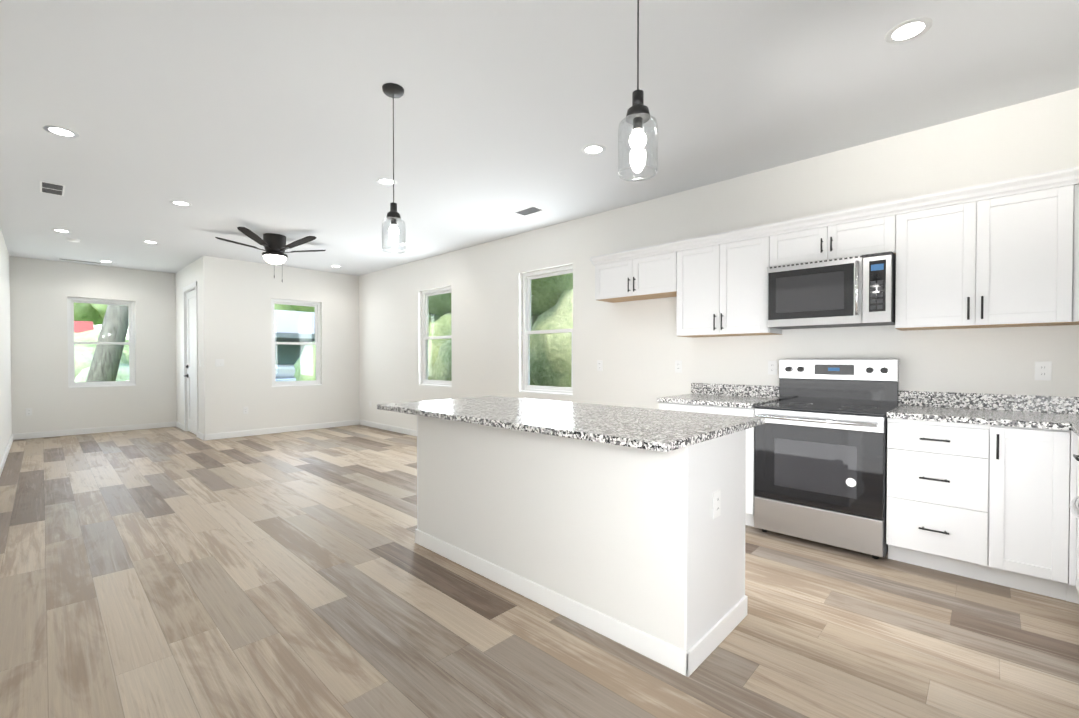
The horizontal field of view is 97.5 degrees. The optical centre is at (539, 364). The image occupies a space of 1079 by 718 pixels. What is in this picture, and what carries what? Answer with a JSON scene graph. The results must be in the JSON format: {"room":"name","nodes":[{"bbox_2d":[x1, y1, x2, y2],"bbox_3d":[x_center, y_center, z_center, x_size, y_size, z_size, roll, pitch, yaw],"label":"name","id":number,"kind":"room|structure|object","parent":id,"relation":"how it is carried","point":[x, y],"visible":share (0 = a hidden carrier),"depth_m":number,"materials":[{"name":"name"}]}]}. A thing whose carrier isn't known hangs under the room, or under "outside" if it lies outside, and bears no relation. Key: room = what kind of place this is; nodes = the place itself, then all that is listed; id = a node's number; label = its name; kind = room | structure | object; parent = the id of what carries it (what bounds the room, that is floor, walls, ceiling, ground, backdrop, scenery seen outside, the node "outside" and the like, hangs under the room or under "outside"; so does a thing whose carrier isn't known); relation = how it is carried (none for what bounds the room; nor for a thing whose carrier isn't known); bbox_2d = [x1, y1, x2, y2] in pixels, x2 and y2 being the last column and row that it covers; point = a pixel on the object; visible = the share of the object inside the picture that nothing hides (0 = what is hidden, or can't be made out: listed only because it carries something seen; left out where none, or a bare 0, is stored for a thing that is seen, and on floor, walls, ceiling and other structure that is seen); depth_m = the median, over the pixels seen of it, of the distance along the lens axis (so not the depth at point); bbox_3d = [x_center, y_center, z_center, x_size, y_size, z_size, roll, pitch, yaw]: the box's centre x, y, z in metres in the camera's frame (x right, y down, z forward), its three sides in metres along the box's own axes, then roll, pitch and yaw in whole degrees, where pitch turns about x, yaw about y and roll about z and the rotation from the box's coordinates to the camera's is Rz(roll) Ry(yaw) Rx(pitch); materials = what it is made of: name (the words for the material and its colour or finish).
{"room":"kitchen","nodes":[
{"label":"kitchen","id":0,"kind":"room"},
{"bbox_2d":[0,228,11,462],"bbox_3d":[-3.891,-0.202,3.141,12.150,2.830,0.150,1,1,44],"label":"wall","id":1,"kind":"structure","parent":0,"point":[5,260],"depth_m":6.23,"materials":[{"name":"white paint"}]},
{"bbox_2d":[0,434,13,475],"bbox_3d":[-6.470,1.134,5.721,4.580,0.095,0.013,1,1,44],"label":"baseboard","id":2,"kind":"structure","parent":1,"relation":"attached to","point":[4,458],"depth_m":5.91,"materials":[{"name":"white wood"}]},
{"bbox_2d":[12,256,175,433],"bbox_3d":[-7.495,-0.263,8.058,0.150,2.830,2.010,1,1,44],"label":"wall","id":3,"kind":"structure","parent":0,"point":[41,289],"depth_m":7.82,"materials":[{"name":"white paint"}]},
{"bbox_2d":[26,408,31,415],"bbox_3d":[-8.006,0.740,7.418,0.008,0.114,0.070,1,1,44],"label":"electrical outlet","id":4,"kind":"object","parent":3,"relation":"attached to","point":[28,411],"visible":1,"depth_m":7.41,"materials":[{"name":"white plastic"}]},
{"bbox_2d":[14,422,174,439],"bbox_3d":[-7.415,1.105,8.040,0.013,0.095,2.010,1,1,44],"label":"baseboard","id":5,"kind":"structure","parent":3,"relation":"attached to","point":[31,435],"depth_m":7.92,"materials":[{"name":"white wood"}]},
{"bbox_2d":[67,297,135,387],"bbox_3d":[-7.467,-0.371,8.085,0.141,1.495,0.850,1,1,44],"label":"window","id":6,"kind":"structure","parent":3,"relation":"in","point":[72,382],"depth_m":8.07,"materials":[{"name":"white plastic"}]},
{"bbox_2d":[74,330,128,381],"bbox_3d":[-16.239,-0.121,20.604,19.094,3.802,22.600,1,1,44],"label":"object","id":7,"kind":"object","parent":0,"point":[85,336],"depth_m":16.98,"materials":[{"name":"green plant"}]},
{"bbox_2d":[176,258,199,431],"bbox_3d":[-5.991,-0.264,8.159,2.190,2.830,0.150,1,1,44],"label":"wall","id":8,"kind":"structure","parent":0,"point":[190,274],"depth_m":8.38,"materials":[{"name":"white paint"}]},
{"bbox_2d":[175,421,183,429],"bbox_3d":[-6.450,1.099,8.499,0.720,0.095,0.013,1,1,44],"label":"baseboard","id":9,"kind":"structure","parent":8,"relation":"attached to","point":[177,424],"depth_m":8.53,"materials":[{"name":"white wood"}]},
{"bbox_2d":[184,289,195,433],"bbox_3d":[-5.798,-0.047,7.893,0.848,2.386,0.102,1,1,44],"label":"entry door","id":10,"kind":"structure","parent":8,"relation":"in","point":[191,369],"depth_m":7.99,"materials":[{"name":"white wood"}]},
{"bbox_2d":[183,281,198,436],"bbox_3d":[-5.761,-0.089,7.931,1.030,2.485,0.167,1,1,44],"label":"door frame","id":11,"kind":"structure","parent":8,"relation":"attached to","point":[190,287],"depth_m":8.17,"materials":[{"name":"white wood"}]},
{"bbox_2d":[198,432,202,439],"bbox_3d":[-5.290,1.113,7.398,0.400,0.095,0.013,1,1,44],"label":"baseboard","id":12,"kind":"structure","parent":8,"relation":"attached to","point":[202,436],"depth_m":7.40,"materials":[{"name":"white wood"}]},
{"bbox_2d":[200,256,359,433],"bbox_3d":[-4.340,-0.265,8.183,0.150,2.830,2.460,1,1,44],"label":"wall","id":13,"kind":"structure","parent":0,"point":[236,296],"depth_m":7.83,"materials":[{"name":"white paint"}]},
{"bbox_2d":[215,359,223,366],"bbox_3d":[-4.991,-0.030,7.384,0.010,0.114,0.116,1,1,44],"label":"light switch","id":14,"kind":"object","parent":13,"relation":"attached to","point":[219,362],"visible":1,"depth_m":7.38,"materials":[{"name":"white plastic"}]},
{"bbox_2d":[203,420,358,440],"bbox_3d":[-4.297,1.104,8.130,0.017,0.095,2.443,1,1,44],"label":"baseboard","id":15,"kind":"structure","parent":13,"relation":"attached to","point":[214,436],"depth_m":7.98,"materials":[{"name":"white wood"}]},
{"bbox_2d":[271,299,321,386],"bbox_3d":[-4.254,-0.373,8.272,0.141,1.495,0.830,1,1,44],"label":"window","id":16,"kind":"structure","parent":13,"relation":"in","point":[317,344],"depth_m":8.31,"materials":[{"name":"white plastic"}]},
{"bbox_2d":[0,425,1078,717],"bbox_3d":[-2.703,1.258,4.409,12.150,0.120,6.000,1,1,44],"label":"floor","id":17,"kind":"structure","parent":0,"point":[164,573],"depth_m":2.27,"materials":[{"name":"brown wood"}]},
{"bbox_2d":[415,416,752,676],"bbox_3d":[0.092,0.762,2.770,1.980,0.912,0.650,1,1,44],"label":"kitchen island","id":18,"kind":"object","parent":17,"relation":"on","point":[624,525],"depth_m":2.20,"materials":[{"name":"white paint"}]},
{"bbox_2d":[377,396,764,451],"bbox_3d":[0.037,0.289,2.834,2.155,0.032,1.040,1,1,44],"label":"island countertop","id":19,"kind":"structure","parent":18,"relation":"on","point":[650,430],"depth_m":2.40,"materials":[{"name":"grey stone"}]},
{"bbox_2d":[659,402,754,526],"bbox_3d":[1.476,0.756,3.908,0.770,0.895,0.655,1,1,44],"label":"base cabinet","id":20,"kind":"object","parent":17,"relation":"on","point":[750,458],"visible":0.15,"depth_m":3.47,"materials":[{"name":"white wood"}]},
{"bbox_2d":[754,359,898,558],"bbox_3d":[2.010,0.586,3.342,0.771,1.250,0.684,1,1,44],"label":"range","id":21,"kind":"object","parent":17,"relation":"on","point":[820,467],"visible":0.94,"depth_m":3.19,"materials":[{"name":"grey metal"}]},
{"bbox_2d":[886,418,989,581],"bbox_3d":[2.486,0.768,2.948,0.455,0.895,0.655,1,1,44],"label":"base cabinet","id":22,"kind":"object","parent":17,"relation":"on","point":[937,514],"visible":0.98,"depth_m":2.73,"materials":[{"name":"white wood"}]},
{"bbox_2d":[988,425,1069,599],"bbox_3d":[2.757,0.772,2.690,0.295,0.895,0.655,1,1,44],"label":"base cabinet","id":23,"kind":"object","parent":17,"relation":"on","point":[1028,523],"visible":0.98,"depth_m":2.48,"materials":[{"name":"white wood"}]},
{"bbox_2d":[1066,430,1078,603],"bbox_3d":[3.107,0.775,2.382,0.634,0.895,0.614,1,1,44],"label":"base cabinet","id":24,"kind":"object","parent":17,"relation":"on","point":[1072,594],"visible":0.2,"depth_m":2.37,"materials":[{"name":"white wood"}]},
{"bbox_2d":[1069,496,1078,518],"bbox_3d":[2.199,0.789,1.501,0.694,0.889,0.594,1,1,44],"label":"dishwasher","id":25,"kind":"object","parent":17,"relation":"on","point":[1074,506],"visible":1,"depth_m":1.73,"materials":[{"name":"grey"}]},
{"bbox_2d":[1073,436,1078,593],"bbox_3d":[2.661,0.781,1.927,0.648,0.895,0.655,1,1,44],"label":"base cabinet","id":26,"kind":"object","parent":17,"relation":"on","point":[1076,457],"visible":0.94,"depth_m":2.32,"materials":[{"name":"white wood"}]},
{"bbox_3d":[1.709,0.794,0.925,0.648,0.895,0.900,1,1,44],"label":"base cabinet","id":27,"kind":"object","parent":17,"relation":"on","visible":0},
{"bbox_2d":[657,383,1078,429],"bbox_3d":[2.263,0.250,3.158,2.943,0.135,0.648,1,1,44],"label":"countertop","id":28,"kind":"structure","parent":27,"relation":"on","point":[1047,412],"depth_m":3.02,"materials":[{"name":"stone"}]},
{"bbox_2d":[1065,399,1078,435],"bbox_3d":[2.350,0.270,1.580,0.642,0.135,2.760,1,1,44],"label":"countertop","id":29,"kind":"structure","parent":27,"relation":"on","point":[1071,405],"depth_m":2.70,"materials":[{"name":"stone"}]},
{"bbox_2d":[0,0,1078,275],"bbox_3d":[-2.703,-1.692,4.372,12.150,0.120,6.000,1,1,44],"label":"ceiling","id":30,"kind":"structure","parent":0,"point":[290,120],"depth_m":2.92,"materials":[{"name":"white paint"}]},
{"bbox_2d":[40,181,64,195],"bbox_3d":[-4.510,-1.629,4.379,0.400,0.006,0.160,1,1,44],"label":"ceiling vent","id":31,"kind":"object","parent":30,"relation":"in","point":[52,188],"visible":1,"depth_m":4.37,"materials":[{"name":"white metal"}]},
{"bbox_2d":[42,125,79,137],"bbox_3d":[-3.318,-1.617,3.283,0.184,0.003,0.184,1,1,44],"label":"recessed light","id":32,"kind":"object","parent":30,"relation":"in","point":[61,131],"visible":1,"depth_m":3.28,"materials":[{"name":"white plastic"}]},
{"bbox_2d":[51,229,71,232],"bbox_3d":[-5.881,-1.648,5.822,0.184,0.003,0.184,1,1,44],"label":"recessed light","id":33,"kind":"object","parent":30,"relation":"in","point":[62,230],"visible":1,"depth_m":5.80,"materials":[{"name":"white plastic"}]},
{"bbox_2d":[67,238,79,241],"bbox_3d":[-6.143,-1.639,6.237,0.130,0.032,0.130,1,1,44],"label":"smoke detector","id":34,"kind":"object","parent":30,"relation":"attached to","point":[73,240],"visible":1,"depth_m":6.20,"materials":[{"name":"white plastic"}]},
{"bbox_2d":[58,258,101,263],"bbox_3d":[-7.385,-1.669,7.611,0.100,0.006,0.500,1,1,44],"label":"ceiling vent","id":35,"kind":"object","parent":30,"relation":"in","point":[79,260],"visible":0.98,"depth_m":7.60,"materials":[{"name":"white metal"}]},
{"bbox_2d":[142,240,158,243],"bbox_3d":[-5.252,-1.655,6.391,0.184,0.003,0.184,1,1,44],"label":"recessed light","id":36,"kind":"object","parent":30,"relation":"in","point":[150,242],"visible":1,"depth_m":6.40,"materials":[{"name":"white"}]},
{"bbox_2d":[169,200,191,205],"bbox_3d":[-3.633,-1.635,4.794,0.184,0.003,0.184,1,1,44],"label":"recessed light","id":37,"kind":"object","parent":30,"relation":"in","point":[179,203],"visible":1,"depth_m":4.79,"materials":[{"name":"white plastic"}]},
{"bbox_2d":[215,227,325,281],"bbox_3d":[-3.376,-1.351,6.107,1.261,0.604,1.239,1,1,44],"label":"ceiling fan","id":38,"kind":"object","parent":30,"relation":"hanging from","point":[275,245],"visible":1,"depth_m":5.95,"materials":[{"name":"black metal"}]},
{"bbox_2d":[376,178,396,185],"bbox_3d":[-1.359,-1.628,4.208,0.184,0.003,0.184,1,1,44],"label":"recessed light","id":39,"kind":"object","parent":30,"relation":"in","point":[386,181],"visible":0.96,"depth_m":4.20,"materials":[{"name":"white plastic"}]},
{"bbox_2d":[382,83,405,253],"bbox_3d":[-0.855,-1.139,2.769,0.134,0.944,0.134,1,1,44],"label":"pendant light","id":40,"kind":"object","parent":30,"relation":"hanging from","point":[392,90],"visible":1,"depth_m":2.76,"materials":[{"name":"clear glass"}]},
{"bbox_2d":[513,206,544,215],"bbox_3d":[-0.112,-1.637,5.043,0.310,0.006,0.180,1,1,44],"label":"ceiling vent","id":41,"kind":"object","parent":30,"relation":"in","point":[529,211],"visible":0.98,"depth_m":5.04,"materials":[{"name":"white metal"}]},
{"bbox_2d":[581,144,605,154],"bbox_3d":[0.408,-1.620,3.564,0.184,0.003,0.184,1,1,44],"label":"recessed light","id":42,"kind":"object","parent":30,"relation":"in","point":[594,149],"visible":1,"depth_m":3.56,"materials":[{"name":"white plastic"}]},
{"bbox_2d":[618,0,657,180],"bbox_3d":[0.337,-1.125,1.616,0.134,0.944,0.134,1,1,44],"label":"pendant light","id":43,"kind":"object","parent":30,"relation":"hanging from","point":[638,115],"visible":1,"depth_m":1.60,"materials":[{"name":"clear glass"}]},
{"bbox_2d":[885,17,932,43],"bbox_3d":[1.772,-1.604,2.274,0.184,0.003,0.184,1,1,44],"label":"recessed light","id":44,"kind":"object","parent":30,"relation":"in","point":[904,30],"visible":1,"depth_m":2.27,"materials":[{"name":"white plastic"}]},
{"bbox_2d":[360,88,1078,429],"bbox_3d":[0.110,-0.234,5.753,9.950,2.830,0.150,1,1,44],"label":"wall","id":45,"kind":"structure","parent":0,"point":[372,338],"depth_m":4.32,"materials":[{"name":"white paint"}]},
{"bbox_2d":[359,420,416,435],"bbox_3d":[-1.015,1.121,6.727,6.700,0.095,0.013,1,1,44],"label":"baseboard","id":46,"kind":"structure","parent":45,"relation":"attached to","point":[361,422],"depth_m":8.24,"materials":[{"name":"white wood"}]},
{"bbox_2d":[419,286,451,386],"bbox_3d":[-1.568,-0.424,7.345,0.880,1.510,0.141,1,1,44],"label":"window","id":47,"kind":"structure","parent":45,"relation":"in","point":[426,327],"depth_m":7.58,"materials":[{"name":"white plastic"}]},
{"bbox_2d":[520,265,572,395],"bbox_3d":[0.114,-0.404,5.747,0.880,1.510,0.141,1,1,44],"label":"window","id":48,"kind":"structure","parent":45,"relation":"in","point":[527,322],"depth_m":5.88,"materials":[{"name":"white plastic"}]},
{"bbox_2d":[597,360,602,370],"bbox_3d":[0.653,0.009,5.130,0.070,0.114,0.008,1,1,44],"label":"electrical outlet","id":49,"kind":"object","parent":45,"relation":"attached to","point":[599,365],"visible":1,"depth_m":5.12,"materials":[{"name":"white plastic"}]},
{"bbox_2d":[595,252,676,302],"bbox_3d":[0.978,-0.830,4.568,0.890,0.359,0.357,1,1,44],"label":"upper cabinet","id":50,"kind":"object","parent":45,"relation":"attached to","point":[650,277],"visible":0.81,"depth_m":4.44,"materials":[{"name":"white wood"}]},
{"bbox_2d":[675,361,681,372],"bbox_3d":[1.320,0.016,4.496,0.070,0.114,0.008,1,1,44],"label":"electrical outlet","id":51,"kind":"object","parent":45,"relation":"attached to","point":[678,366],"visible":1,"depth_m":4.49,"materials":[{"name":"white plastic"}]},
{"bbox_2d":[676,236,781,337],"bbox_3d":[1.579,-0.625,3.998,0.770,0.754,0.357,1,1,44],"label":"upper cabinet","id":52,"kind":"object","parent":45,"relation":"attached to","point":[721,290],"visible":0.79,"depth_m":3.87,"materials":[{"name":"white wood"}]},
{"bbox_2d":[768,361,776,374],"bbox_3d":[1.929,0.024,3.917,0.070,0.114,0.008,1,1,44],"label":"electrical outlet","id":53,"kind":"object","parent":45,"relation":"attached to","point":[772,367],"visible":1,"depth_m":3.91,"materials":[{"name":"white plastic"}]},
{"bbox_2d":[769,215,895,266],"bbox_3d":[2.141,-0.866,3.461,0.780,0.259,0.357,1,1,44],"label":"upper cabinet","id":54,"kind":"object","parent":45,"relation":"attached to","point":[870,236],"visible":0.58,"depth_m":3.32,"materials":[{"name":"white wood"}]},
{"bbox_2d":[767,251,895,329],"bbox_3d":[2.106,-0.509,3.429,0.758,0.454,0.453,1,1,44],"label":"microwave","id":55,"kind":"object","parent":54,"relation":"attached to","point":[855,291],"visible":1,"depth_m":3.27,"materials":[{"name":"grey metal"}]},
{"bbox_2d":[590,166,1078,265],"bbox_3d":[1.808,-1.024,3.564,0.379,0.078,3.642,-1,1,-42],"label":"crown molding","id":56,"kind":"structure","parent":45,"relation":"attached to","point":[1043,181],"depth_m":3.15,"materials":[{"name":"white wood"}]},
{"bbox_2d":[895,185,1073,330],"bbox_3d":[2.704,-0.612,2.929,0.775,0.754,0.357,1,1,44],"label":"upper cabinet","id":57,"kind":"object","parent":45,"relation":"attached to","point":[1004,261],"visible":0.9,"depth_m":2.79,"materials":[{"name":"white wood"}]},
{"bbox_2d":[1035,361,1051,380],"bbox_3d":[3.043,0.037,2.858,0.070,0.114,0.008,1,1,44],"label":"electrical outlet","id":58,"kind":"object","parent":45,"relation":"attached to","point":[1043,370],"visible":1,"depth_m":2.86,"materials":[{"name":"white plastic"}]},
{"bbox_2d":[1067,184,1078,324],"bbox_3d":[3.123,-0.605,2.361,0.612,0.754,0.602,1,1,44],"label":"upper cabinet","id":59,"kind":"object","parent":45,"relation":"attached to","point":[1075,300],"visible":0.57,"depth_m":2.56,"materials":[{"name":"white wood"}]},
{"label":"outside","id":60,"kind":"structure","parent":0,"visible":0},
{"bbox_3d":[-3.860,1.673,10.345,140.000,0.200,130.000,1,1,44],"label":"ground","id":61,"kind":"structure","parent":60,"visible":0},
{"bbox_2d":[74,321,93,332],"bbox_3d":[-30.769,-0.617,25.555,8.700,4.000,9.700,1,1,44],"label":"house","id":62,"kind":"structure","parent":61,"relation":"on","point":[86,325],"depth_m":28.18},
{"bbox_2d":[74,303,99,324],"bbox_3d":[-36.989,-3.755,36.648,7.361,9.997,9.571,1,1,44],"label":"tree","id":63,"kind":"object","parent":61,"relation":"on","point":[89,315],"depth_m":35.61,"materials":[{"name":"green plant"}]},
{"bbox_2d":[91,304,106,323],"bbox_3d":[-32.137,-3.560,39.393,8.814,9.538,9.177,1,1,44],"label":"tree","id":64,"kind":"object","parent":61,"relation":"on","point":[100,307],"depth_m":35.13,"materials":[{"name":"green plant"}]},
{"bbox_2d":[86,305,128,381],"bbox_3d":[-9.574,-4.812,12.755,9.249,12.856,10.690,1,1,44],"label":"oak tree","id":65,"kind":"object","parent":61,"relation":"on","point":[107,333],"depth_m":11.48,"materials":[{"name":"grey plant"}]},
{"bbox_2d":[274,304,313,311],"bbox_3d":[-18.282,-3.623,37.266,9.655,9.717,7.846,1,1,44],"label":"tree","id":66,"kind":"object","parent":61,"relation":"on","point":[301,309],"depth_m":34.96,"materials":[{"name":"green plant"}]},
{"bbox_2d":[274,310,314,363],"bbox_3d":[-13.108,-0.802,24.353,11.950,4.400,7.900,1,1,44],"label":"carport","id":67,"kind":"object","parent":61,"relation":"on","point":[295,355],"depth_m":23.55,"materials":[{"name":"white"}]},
{"bbox_2d":[275,364,295,381],"bbox_3d":[-11.475,0.690,20.610,4.400,1.420,1.760,1,1,44],"label":"car","id":68,"kind":"object","parent":67,"relation":"on","point":[285,370],"depth_m":19.68,"materials":[{"name":"white paint"}]},
{"bbox_2d":[294,289,572,386],"bbox_3d":[-1.395,-0.029,10.931,18.195,3.938,3.597,1,1,44],"label":"tree","id":69,"kind":"object","parent":61,"relation":"on","point":[536,355],"depth_m":7.55,"materials":[{"name":"green plant"}]},
{"bbox_2d":[429,293,450,316],"bbox_3d":[-1.776,-1.778,13.069,6.364,6.659,6.364,1,1,44],"label":"tree","id":70,"kind":"object","parent":61,"relation":"on","point":[439,298],"depth_m":10.65,"materials":[{"name":"green plant"}]},
{"bbox_2d":[531,273,572,315],"bbox_3d":[1.944,-1.503,8.240,6.467,6.242,6.474,1,1,44],"label":"tree","id":71,"kind":"object","parent":61,"relation":"on","point":[542,295],"depth_m":7.67,"materials":[{"name":"green plant"}]}
]}

